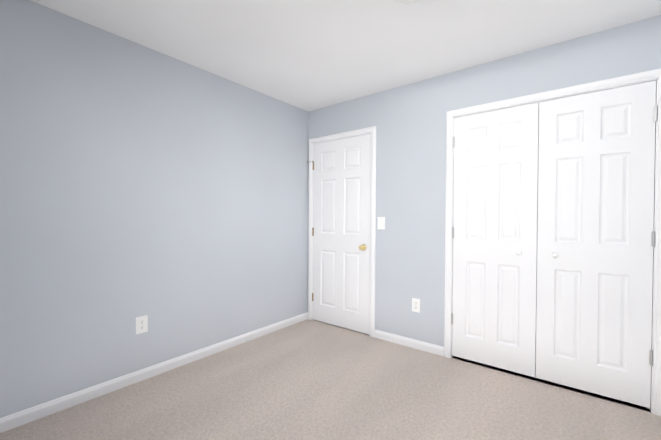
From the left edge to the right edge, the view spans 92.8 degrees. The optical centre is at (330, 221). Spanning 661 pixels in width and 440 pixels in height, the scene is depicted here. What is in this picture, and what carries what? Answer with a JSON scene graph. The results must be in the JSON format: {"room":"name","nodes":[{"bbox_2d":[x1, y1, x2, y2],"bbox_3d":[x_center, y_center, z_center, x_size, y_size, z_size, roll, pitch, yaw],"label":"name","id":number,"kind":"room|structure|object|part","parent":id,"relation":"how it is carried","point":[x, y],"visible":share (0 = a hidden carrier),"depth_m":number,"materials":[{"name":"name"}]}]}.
{"room":"empty bedroom","nodes":[
{"label":"empty bedroom","id":0,"kind":"room"},
{"bbox_2d":[0,0,307,417],"bbox_3d":[-1.353,-0.061,2.403,0.120,2.430,3.372,1,1,38],"label":"wall","id":1,"kind":"structure","parent":0,"point":[167,195],"depth_m":2.21,"materials":[{"name":"blue paint"}]},
{"bbox_2d":[136,315,147,334],"bbox_3d":[-1.373,0.750,2.290,0.007,0.124,0.080,1,1,38],"label":"outlet","id":2,"kind":"object","parent":1,"relation":"attached to","point":[140,321],"visible":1,"depth_m":2.29,"materials":[{"name":"white plastic"}]},
{"bbox_2d":[0,312,306,432],"bbox_3d":[-1.307,1.116,2.376,0.013,0.078,3.372,1,1,38],"label":"baseboard","id":3,"kind":"structure","parent":1,"relation":"attached to","point":[20,418],"depth_m":2.21,"materials":[{"name":"paint"}]},
{"bbox_2d":[0,319,660,439],"bbox_3d":[0.193,1.220,1.773,3.360,0.100,4.512,1,1,38],"label":"floor","id":4,"kind":"structure","parent":0,"point":[307,379],"depth_m":2.02,"materials":[{"name":"carpet"}]},
{"bbox_2d":[30,0,660,111],"bbox_3d":[0.206,-1.310,1.742,3.360,0.100,4.512,1,1,38],"label":"ceiling","id":5,"kind":"structure","parent":0,"point":[308,55],"depth_m":2.11,"materials":[{"name":"white paint"}]},
{"bbox_2d":[392,0,423,5],"bbox_3d":[0.440,-1.253,1.713,0.237,0.011,0.237,1,1,38],"label":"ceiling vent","id":6,"kind":"object","parent":5,"relation":"in","point":[406,2],"visible":1,"depth_m":1.79,"materials":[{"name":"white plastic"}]},
{"bbox_2d":[307,15,660,410],"bbox_3d":[0.999,-0.053,2.777,3.360,2.430,0.120,1,1,38],"label":"wall","id":7,"kind":"structure","parent":0,"point":[408,121],"depth_m":2.81,"materials":[{"name":"blue paint"}]},
{"bbox_2d":[313,134,370,334],"bbox_3d":[0.089,0.125,3.396,0.762,2.032,0.106,1,1,38],"label":"entry door","id":8,"kind":"structure","parent":7,"relation":"in","point":[341,225],"depth_m":3.39,"materials":[{"name":"paint"}]},
{"bbox_3d":[0.320,0.264,3.193,0.062,0.062,0.070,1,1,38],"label":"knob","id":9,"kind":"part","parent":8,"relation":"part of","materials":[{"name":"gold metal"}]},
{"bbox_2d":[308,126,375,336],"bbox_3d":[0.130,0.097,3.449,0.892,2.105,0.137,1,1,38],"label":"door frame","id":10,"kind":"structure","parent":7,"relation":"attached to","point":[372,130],"depth_m":3.17,"materials":[{"name":"paint"}]},
{"bbox_2d":[377,217,384,228],"bbox_3d":[0.498,0.015,3.091,0.080,0.122,0.006,1,1,38],"label":"light switch","id":11,"kind":"object","parent":7,"relation":"attached to","point":[382,221],"visible":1,"depth_m":3.08,"materials":[{"name":"white plastic"}]},
{"bbox_2d":[374,329,443,355],"bbox_3d":[0.710,1.119,2.928,0.686,0.078,0.013,1,1,38],"label":"baseboard","id":12,"kind":"structure","parent":7,"relation":"attached to","point":[414,343],"depth_m":2.90,"materials":[{"name":"paint"}]},
{"bbox_2d":[412,298,419,312],"bbox_3d":[0.781,0.764,2.874,0.080,0.124,0.007,1,1,38],"label":"outlet","id":13,"kind":"object","parent":7,"relation":"attached to","point":[415,305],"visible":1,"depth_m":2.87,"materials":[{"name":"white plastic"}]},
{"bbox_2d":[452,102,538,376],"bbox_3d":[1.273,0.136,2.483,0.596,2.018,0.081,1,1,38],"label":"closet door","id":14,"kind":"structure","parent":7,"relation":"in","point":[495,210],"depth_m":2.47,"materials":[{"name":"paint"}]},
{"bbox_2d":[444,68,660,415],"bbox_3d":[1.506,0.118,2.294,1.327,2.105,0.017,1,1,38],"label":"door frame","id":15,"kind":"structure","parent":7,"relation":"attached to","point":[615,82],"depth_m":2.13,"materials":[{"name":"paint"}]},
{"bbox_2d":[536,80,655,407],"bbox_3d":[1.745,0.143,2.113,0.597,2.018,0.081,1,1,38],"label":"closet door","id":16,"kind":"structure","parent":7,"relation":"in","point":[596,163],"depth_m":2.10,"materials":[{"name":"paint"}]},
{"bbox_2d":[649,350,652,365],"bbox_3d":[1.981,0.839,1.944,0.016,0.099,0.029,1,1,38],"label":"right closet door hinge","id":17,"kind":"object","parent":16,"relation":"attached to","point":[651,357],"visible":0.98,"depth_m":1.93,"materials":[{"name":"grey metal"}]},
{"bbox_2d":[651,231,654,246],"bbox_3d":[1.985,0.107,1.935,0.016,0.099,0.029,1,1,38],"label":"right closet door hinge","id":18,"kind":"object","parent":16,"relation":"attached to","point":[653,238],"visible":1,"depth_m":1.93,"materials":[{"name":"grey metal"}]},
{"bbox_2d":[653,106,657,121],"bbox_3d":[1.989,-0.658,1.926,0.016,0.099,0.029,1,1,38],"label":"right closet door hinge","id":19,"kind":"object","parent":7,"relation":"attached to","point":[655,113],"visible":1,"depth_m":1.92,"materials":[{"name":"grey metal"}]}
]}

